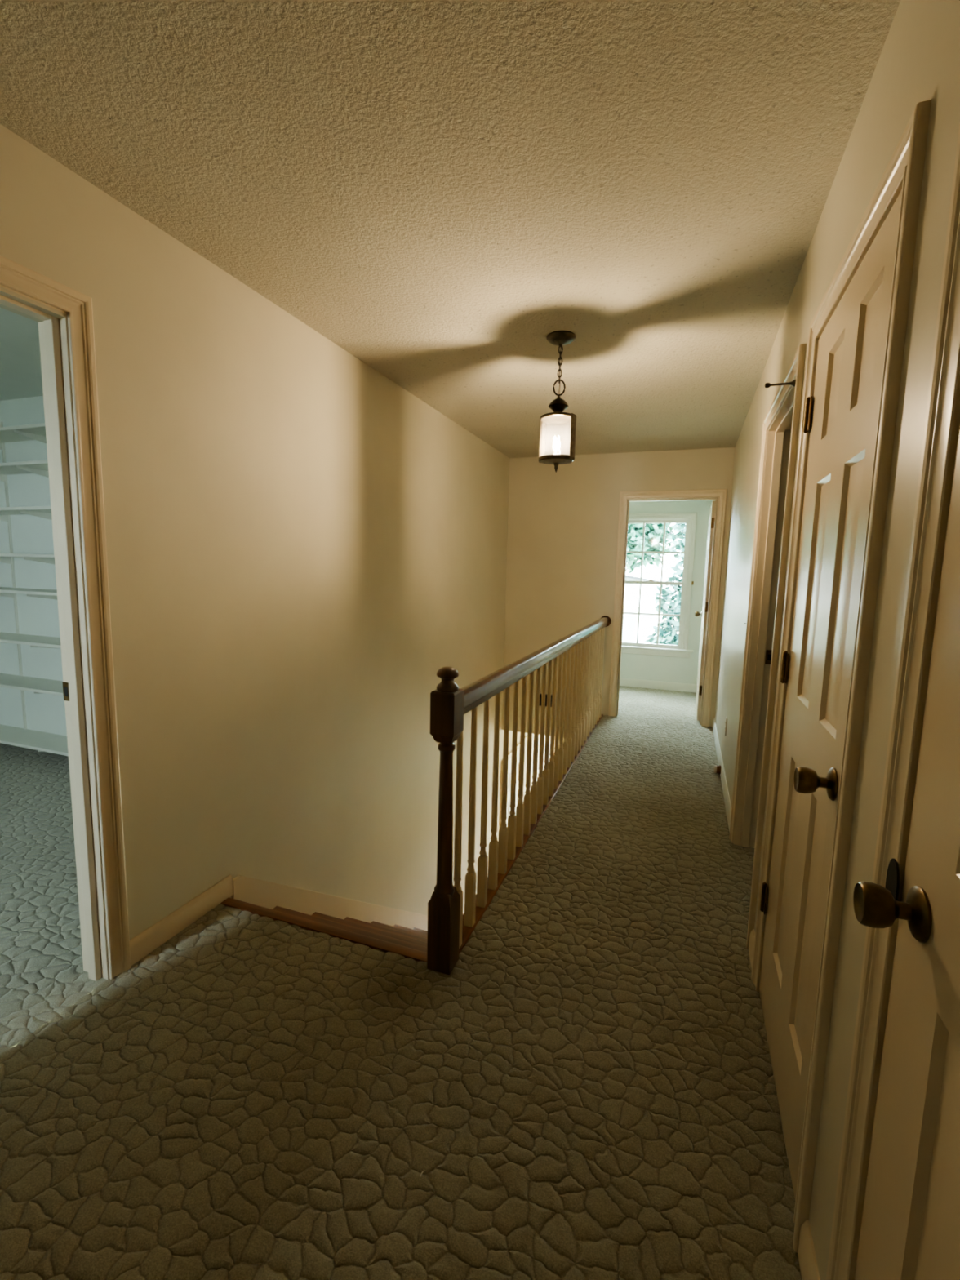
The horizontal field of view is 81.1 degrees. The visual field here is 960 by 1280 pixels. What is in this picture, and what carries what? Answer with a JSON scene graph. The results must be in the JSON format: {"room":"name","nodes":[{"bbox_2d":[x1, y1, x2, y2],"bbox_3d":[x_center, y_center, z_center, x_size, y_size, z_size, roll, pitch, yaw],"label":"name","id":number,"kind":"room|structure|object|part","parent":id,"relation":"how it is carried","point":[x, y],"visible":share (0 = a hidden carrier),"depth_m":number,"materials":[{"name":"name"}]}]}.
{"room":"upstairs hallway","nodes":[
{"label":"upstairs hallway","id":0,"kind":"room"},
{"bbox_2d":[0,395,66,736],"bbox_3d":[-3.283,-0.145,1.654,3.697,2.440,4.650,4,8,20],"label":"wall","id":1,"kind":"structure","parent":0,"point":[31,535],"depth_m":3.98,"materials":[{"name":"paint"}]},
{"bbox_2d":[0,422,46,450],"bbox_3d":[-2.494,-1.285,3.481,3.550,0.072,0.248,4,8,20],"label":"wall shelf","id":2,"kind":"object","parent":1,"relation":"attached to","point":[37,432],"visible":0.12,"depth_m":3.59,"materials":[{"name":"white paint"}]},
{"bbox_2d":[0,459,48,482],"bbox_3d":[-2.499,-1.070,3.508,3.550,0.072,0.248,4,8,20],"label":"wall shelf","id":3,"kind":"object","parent":1,"relation":"attached to","point":[37,467],"visible":0.13,"depth_m":3.61,"materials":[{"name":"white paint"}]},
{"bbox_2d":[0,506,52,522],"bbox_3d":[-2.505,-0.797,3.542,3.550,0.072,0.248,4,8,20],"label":"wall shelf","id":4,"kind":"object","parent":1,"relation":"attached to","point":[45,512],"visible":0.12,"depth_m":3.63,"materials":[{"name":"white paint"}]},
{"bbox_2d":[0,553,54,564],"bbox_3d":[-2.512,-0.504,3.578,3.550,0.072,0.248,4,8,20],"label":"wall shelf","id":5,"kind":"object","parent":1,"relation":"attached to","point":[4,557],"visible":0.12,"depth_m":3.66,"materials":[{"name":"white paint"}]},
{"bbox_2d":[0,586,57,599],"bbox_3d":[-2.517,-0.268,3.608,3.550,0.072,0.248,4,8,20],"label":"wall shelf","id":6,"kind":"object","parent":1,"relation":"attached to","point":[4,591],"visible":0.12,"depth_m":3.71,"materials":[{"name":"white paint"}]},
{"bbox_2d":[0,631,61,648],"bbox_3d":[-2.525,0.062,3.649,3.550,0.072,0.248,4,8,20],"label":"wall shelf","id":7,"kind":"object","parent":1,"relation":"attached to","point":[34,641],"visible":0.13,"depth_m":3.77,"materials":[{"name":"white paint"}]},
{"bbox_2d":[0,672,63,696],"bbox_3d":[-2.531,0.370,3.687,3.550,0.072,0.248,4,8,20],"label":"wall shelf","id":8,"kind":"object","parent":1,"relation":"attached to","point":[37,685],"visible":0.15,"depth_m":3.83,"materials":[{"name":"white paint"}]},
{"bbox_2d":[0,724,68,755],"bbox_3d":[-2.541,0.766,3.736,3.550,0.072,0.248,4,8,20],"label":"baseboard","id":9,"kind":"structure","parent":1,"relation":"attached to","point":[41,741],"depth_m":3.91,"materials":[{"name":"white paint"}]},
{"bbox_2d":[0,742,106,1053],"bbox_3d":[-3.212,1.072,1.768,3.707,0.001,4.450,4,8,20],"label":"floor","id":10,"kind":"structure","parent":0,"point":[41,952],"depth_m":2.28,"materials":[{"name":"carpet"}]},
{"bbox_2d":[0,421,26,728],"bbox_3d":[-3.342,-0.386,4.028,0.018,2.270,0.012,4,8,20],"label":"upright","id":11,"kind":"object","parent":10,"relation":"on","point":[3,452],"visible":0.62,"depth_m":4.02,"materials":[{"name":"white paint"}]},
{"bbox_2d":[0,124,555,994],"bbox_3d":[-0.691,1.103,3.440,0.110,5.240,10.500,4,8,20],"label":"wall","id":12,"kind":"structure","parent":0,"point":[299,543],"depth_m":2.39,"materials":[{"name":"beige paint"}]},
{"bbox_2d":[0,255,131,981],"bbox_3d":[-1.365,0.098,1.369,0.133,2.115,0.890,4,8,20],"label":"door frame","id":13,"kind":"structure","parent":12,"relation":"attached to","point":[67,344],"depth_m":1.70,"materials":[{"name":"white wood"}]},
{"bbox_3d":[-1.286,0.161,1.747,0.030,0.058,0.004,4,8,20],"label":"strike plate","id":14,"kind":"part","parent":13,"relation":"part of","materials":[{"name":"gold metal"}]},
{"bbox_2d":[129,874,233,965],"bbox_3d":[-1.105,1.035,2.105,0.013,0.085,0.460,4,8,20],"label":"baseboard","id":15,"kind":"structure","parent":12,"relation":"attached to","point":[159,933],"depth_m":2.07,"materials":[{"name":"beige wood"}]},
{"bbox_2d":[506,748,519,826],"bbox_3d":[0.323,2.319,6.418,0.035,2.120,0.804,4,8,20],"label":"door","id":16,"kind":"structure","parent":12,"relation":"in","point":[518,750],"depth_m":6.29,"materials":[{"name":"white wood"}]},
{"bbox_2d":[499,736,527,828],"bbox_3d":[0.368,2.293,6.398,0.019,2.200,0.950,4,8,20],"label":"door frame","id":17,"kind":"structure","parent":12,"relation":"attached to","point":[526,737],"depth_m":6.40,"materials":[{"name":"white wood"}]},
{"bbox_2d":[0,685,801,1279],"bbox_3d":[0.769,1.102,2.256,3.950,0.001,9.300,4,8,20],"label":"floor","id":18,"kind":"structure","parent":0,"point":[255,1097],"depth_m":1.47,"materials":[{"name":"carpet"}]},
{"bbox_2d":[426,615,611,975],"bbox_3d":[0.527,0.421,3.592,0.104,1.072,3.764,4,8,20],"label":"stair railing","id":19,"kind":"object","parent":18,"relation":"on","point":[449,930],"visible":1,"depth_m":2.39,"materials":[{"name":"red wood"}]},
{"bbox_3d":[-0.116,0.642,1.882,0.083,0.966,0.083,4,8,20],"label":"newel post","id":20,"kind":"part","parent":19,"relation":"part of","materials":[{"name":"brown wood"}]},
{"bbox_3d":[0.547,0.019,3.572,0.065,0.079,3.666,4,8,20],"label":"handrail","id":21,"kind":"part","parent":19,"relation":"part of","materials":[{"name":"brown wood"}]},
{"bbox_2d":[0,0,900,457],"bbox_3d":[-1.056,-1.396,1.826,7.600,0.100,7.978,4,8,20],"label":"ceiling","id":22,"kind":"structure","parent":0,"point":[437,190],"depth_m":1.53,"materials":[{"name":"white paint"}]},
{"bbox_2d":[538,330,576,471],"bbox_3d":[0.370,-1.103,2.644,0.166,0.615,0.166,-2,8,-23],"label":"pendant lantern","id":23,"kind":"object","parent":22,"relation":"hanging from","point":[560,338],"visible":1,"depth_m":2.62,"materials":[{"name":"brown metal"}]},
{"bbox_3d":[0.355,-0.935,2.666,0.016,0.066,0.016,4,8,20],"label":"bulb","id":24,"kind":"part","parent":23,"relation":"part of","materials":[{"name":"white glass"}]},
{"bbox_3d":[0.369,-1.051,2.651,0.166,0.022,0.166,4,8,20],"label":"plate","id":25,"kind":"part","parent":23,"relation":"part of","materials":[{"name":"brown metal"}]},
{"bbox_3d":[0.366,-0.957,2.663,0.147,0.179,0.147,4,8,20],"label":"lamp shade","id":26,"kind":"part","parent":23,"relation":"part of","materials":[{"name":"white glass"}]},
{"bbox_3d":[0.364,-0.855,2.675,0.166,0.030,0.166,4,8,20],"label":"plate","id":27,"kind":"part","parent":23,"relation":"part of","materials":[{"name":"brown metal"}]},
{"bbox_3d":[0.371,-0.933,2.656,0.016,0.066,0.016,4,8,20],"label":"bulb","id":28,"kind":"part","parent":23,"relation":"part of","materials":[{"name":"white glass"}]},
{"bbox_3d":[0.374,-1.287,2.622,0.017,0.173,0.018,-6,10,-45],"label":"chain","id":29,"kind":"part","parent":23,"relation":"part of","materials":[{"name":"brown metal"}]},
{"bbox_2d":[502,447,734,736],"bbox_3d":[2.130,-0.401,5.803,4.000,2.710,1.642,4,8,20],"label":"wall","id":30,"kind":"structure","parent":0,"point":[562,524],"depth_m":5.37,"materials":[{"name":"beige paint"}]},
{"bbox_2d":[539,693,552,706],"bbox_3d":[0.656,0.597,5.555,0.140,0.115,0.052,4,8,20],"label":"door chime","id":31,"kind":"object","parent":30,"relation":"attached to","point":[540,695],"visible":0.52,"depth_m":5.53,"materials":[{"name":"brown plastic"}]},
{"bbox_2d":[619,678,697,692],"bbox_3d":[1.702,0.509,6.823,2.420,0.095,0.013,4,8,20],"label":"baseboard","id":32,"kind":"structure","parent":30,"relation":"attached to","point":[687,687],"depth_m":6.67,"materials":[{"name":"white wood"}]},
{"bbox_2d":[621,512,697,657],"bbox_3d":[2.021,-0.647,6.613,1.015,1.655,0.155,4,8,20],"label":"window","id":33,"kind":"structure","parent":30,"relation":"in","point":[681,650],"depth_m":6.52,"materials":[{"name":"white wood"}]},
{"bbox_3d":[2.005,-0.307,6.660,0.766,0.777,0.030,4,8,20],"label":"sash","id":34,"kind":"part","parent":33,"relation":"part of","materials":[{"name":"white wood"}]},
{"bbox_3d":[2.034,-1.031,6.604,0.766,0.750,0.030,4,8,20],"label":"sash","id":35,"kind":"part","parent":33,"relation":"part of","materials":[{"name":"white wood"}]},
{"bbox_2d":[608,488,727,726],"bbox_3d":[1.695,-0.291,5.147,0.898,2.095,0.133,4,8,20],"label":"door frame","id":36,"kind":"structure","parent":30,"relation":"attached to","point":[719,495],"depth_m":5.04,"materials":[{"name":"white wood"}]},
{"bbox_2d":[694,500,715,720],"bbox_3d":[2.183,-0.283,5.438,0.170,2.001,0.749,4,8,20],"label":"door","id":37,"kind":"structure","parent":30,"relation":"in","point":[704,614],"depth_m":5.16,"materials":[{"name":"white wood"}]},
{"bbox_3d":[2.240,-0.266,5.756,0.064,0.054,0.054,4,8,20],"label":"knob","id":38,"kind":"part","parent":37,"relation":"part of","materials":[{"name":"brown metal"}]},
{"bbox_2d":[714,0,959,1279],"bbox_3d":[0.850,-0.004,1.277,0.110,2.440,7.768,4,8,20],"label":"wall","id":39,"kind":"structure","parent":0,"point":[918,61],"depth_m":0.99,"materials":[{"name":"beige paint"}]},
{"bbox_2d":[712,717,731,832],"bbox_3d":[1.708,0.866,3.990,0.013,0.085,2.303,4,8,20],"label":"baseboard","id":40,"kind":"structure","parent":39,"relation":"attached to","point":[725,789],"depth_m":3.63,"materials":[{"name":"white wood"}]},
{"bbox_2d":[714,764,720,773],"bbox_3d":[1.626,0.886,3.845,0.041,0.060,0.060,4,8,20],"label":"door stop","id":41,"kind":"object","parent":40,"relation":"attached to","point":[717,768],"visible":1,"depth_m":3.83,"materials":[{"name":"brown wood"}]},
{"bbox_2d":[724,716,727,735],"bbox_3d":[1.653,0.580,3.779,0.008,0.115,0.072,4,8,20],"label":"wall outlet","id":42,"kind":"object","parent":39,"relation":"attached to","point":[726,721],"visible":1,"depth_m":3.75,"materials":[{"name":"beige plastic"}]},
{"bbox_2d":[748,928,755,968],"bbox_3d":[0.962,1.099,1.973,0.013,0.085,0.151,4,8,20],"label":"baseboard","id":43,"kind":"structure","parent":39,"relation":"attached to","point":[752,936],"depth_m":2.00,"materials":[{"name":"beige wood"}]},
{"bbox_2d":[728,343,806,949],"bbox_3d":[1.181,0.044,2.354,0.222,2.095,0.935,4,8,20],"label":"door frame","id":44,"kind":"structure","parent":39,"relation":"attached to","point":[780,424],"depth_m":2.65,"materials":[{"name":"white wood"}]},
{"bbox_3d":[1.395,0.083,2.704,0.035,0.070,0.004,4,8,20],"label":"strike plate","id":45,"kind":"part","parent":44,"relation":"part of","materials":[{"name":"black metal"}]},
{"bbox_3d":[0.995,-0.843,1.849,0.075,0.021,0.022,4,8,20],"label":"bumper rod","id":46,"kind":"part","parent":44,"relation":"part of","materials":[{"name":"brown metal"}]},
{"bbox_2d":[797,1219,820,1279],"bbox_3d":[0.616,1.207,1.038,0.013,0.085,0.186,4,8,20],"label":"baseboard","id":47,"kind":"structure","parent":39,"relation":"attached to","point":[809,1270],"depth_m":1.08,"materials":[{"name":"beige wood"}]},
{"bbox_2d":[759,191,902,1199],"bbox_3d":[0.806,0.183,1.409,0.102,2.010,0.707,4,8,20],"label":"door","id":48,"kind":"structure","parent":39,"relation":"in","point":[851,353],"depth_m":1.30,"materials":[{"name":"white wood"}]},
{"bbox_3d":[0.684,0.290,1.151,0.064,0.054,0.054,4,8,20],"label":"knob","id":49,"kind":"part","parent":48,"relation":"part of","materials":[{"name":"brown metal"}]},
{"bbox_2d":[751,99,931,1253],"bbox_3d":[0.863,0.158,1.372,0.129,2.095,0.830,4,8,20],"label":"door frame","id":50,"kind":"structure","parent":39,"relation":"attached to","point":[904,172],"depth_m":1.04,"materials":[{"name":"white wood"}]},
{"bbox_2d":[826,123,959,1279],"bbox_3d":[0.508,0.269,0.414,0.129,2.095,0.845,4,8,20],"label":"door frame","id":51,"kind":"structure","parent":39,"relation":"attached to","point":[942,421],"depth_m":0.78,"materials":[{"name":"white wood"}]},
{"bbox_3d":[0.579,0.345,0.788,0.003,0.078,0.042,4,8,20],"label":"strike plate","id":52,"kind":"part","parent":51,"relation":"part of","materials":[{"name":"black metal"}]},
{"bbox_2d":[853,423,959,1279],"bbox_3d":[0.446,0.295,0.440,0.102,2.010,0.699,4,8,20],"label":"door","id":53,"kind":"structure","parent":39,"relation":"in","point":[910,1228],"depth_m":0.69,"materials":[{"name":"white wood"}]},
{"bbox_3d":[0.524,0.344,0.722,0.064,0.054,0.054,4,8,20],"label":"knob","id":54,"kind":"part","parent":53,"relation":"part of","materials":[{"name":"brown metal"}]},
{"bbox_3d":[1.455,3.633,5.137,3.500,0.100,6.600,4,8,20],"label":"floor","id":55,"kind":"structure","parent":0,"visible":0},
{"bbox_2d":[221,875,427,962],"bbox_3d":[0.013,2.242,4.051,0.941,2.862,3.820,4,8,20],"label":"staircase","id":56,"kind":"structure","parent":55,"relation":"on","point":[384,929],"depth_m":2.61,"materials":[{"name":"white wood"}]},
{"label":"outside","id":57,"kind":"structure","parent":0,"visible":0},
{"bbox_2d":[659,606,678,634],"bbox_3d":[10.250,1.234,28.525,120.000,0.200,120.000,4,8,20],"label":"ground","id":58,"kind":"structure","parent":57,"point":[660,616],"depth_m":54.85,"materials":[{"name":"white"}]},
{"bbox_2d":[622,566,667,643],"bbox_3d":[4.549,-1.349,28.192,9.000,4.750,6.800,4,8,20],"label":"house","id":59,"kind":"structure","parent":58,"relation":"on","point":[647,605],"depth_m":24.34,"materials":[{"name":"white"}]},
{"bbox_2d":[625,523,676,585],"bbox_3d":[2.798,-1.792,14.239,3.233,9.012,5.570,-5,10,-42],"label":"tree","id":60,"kind":"object","parent":58,"relation":"on","point":[654,532],"visible":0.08,"depth_m":12.80,"materials":[{"name":"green plant"}]},
{"bbox_2d":[644,523,685,644],"bbox_3d":[4.389,-0.110,10.463,3.012,6.665,1.909,2,7,3],"label":"tree","id":61,"kind":"object","parent":58,"relation":"on","point":[668,635],"visible":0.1,"depth_m":10.18,"materials":[{"name":"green plant"}]}
]}

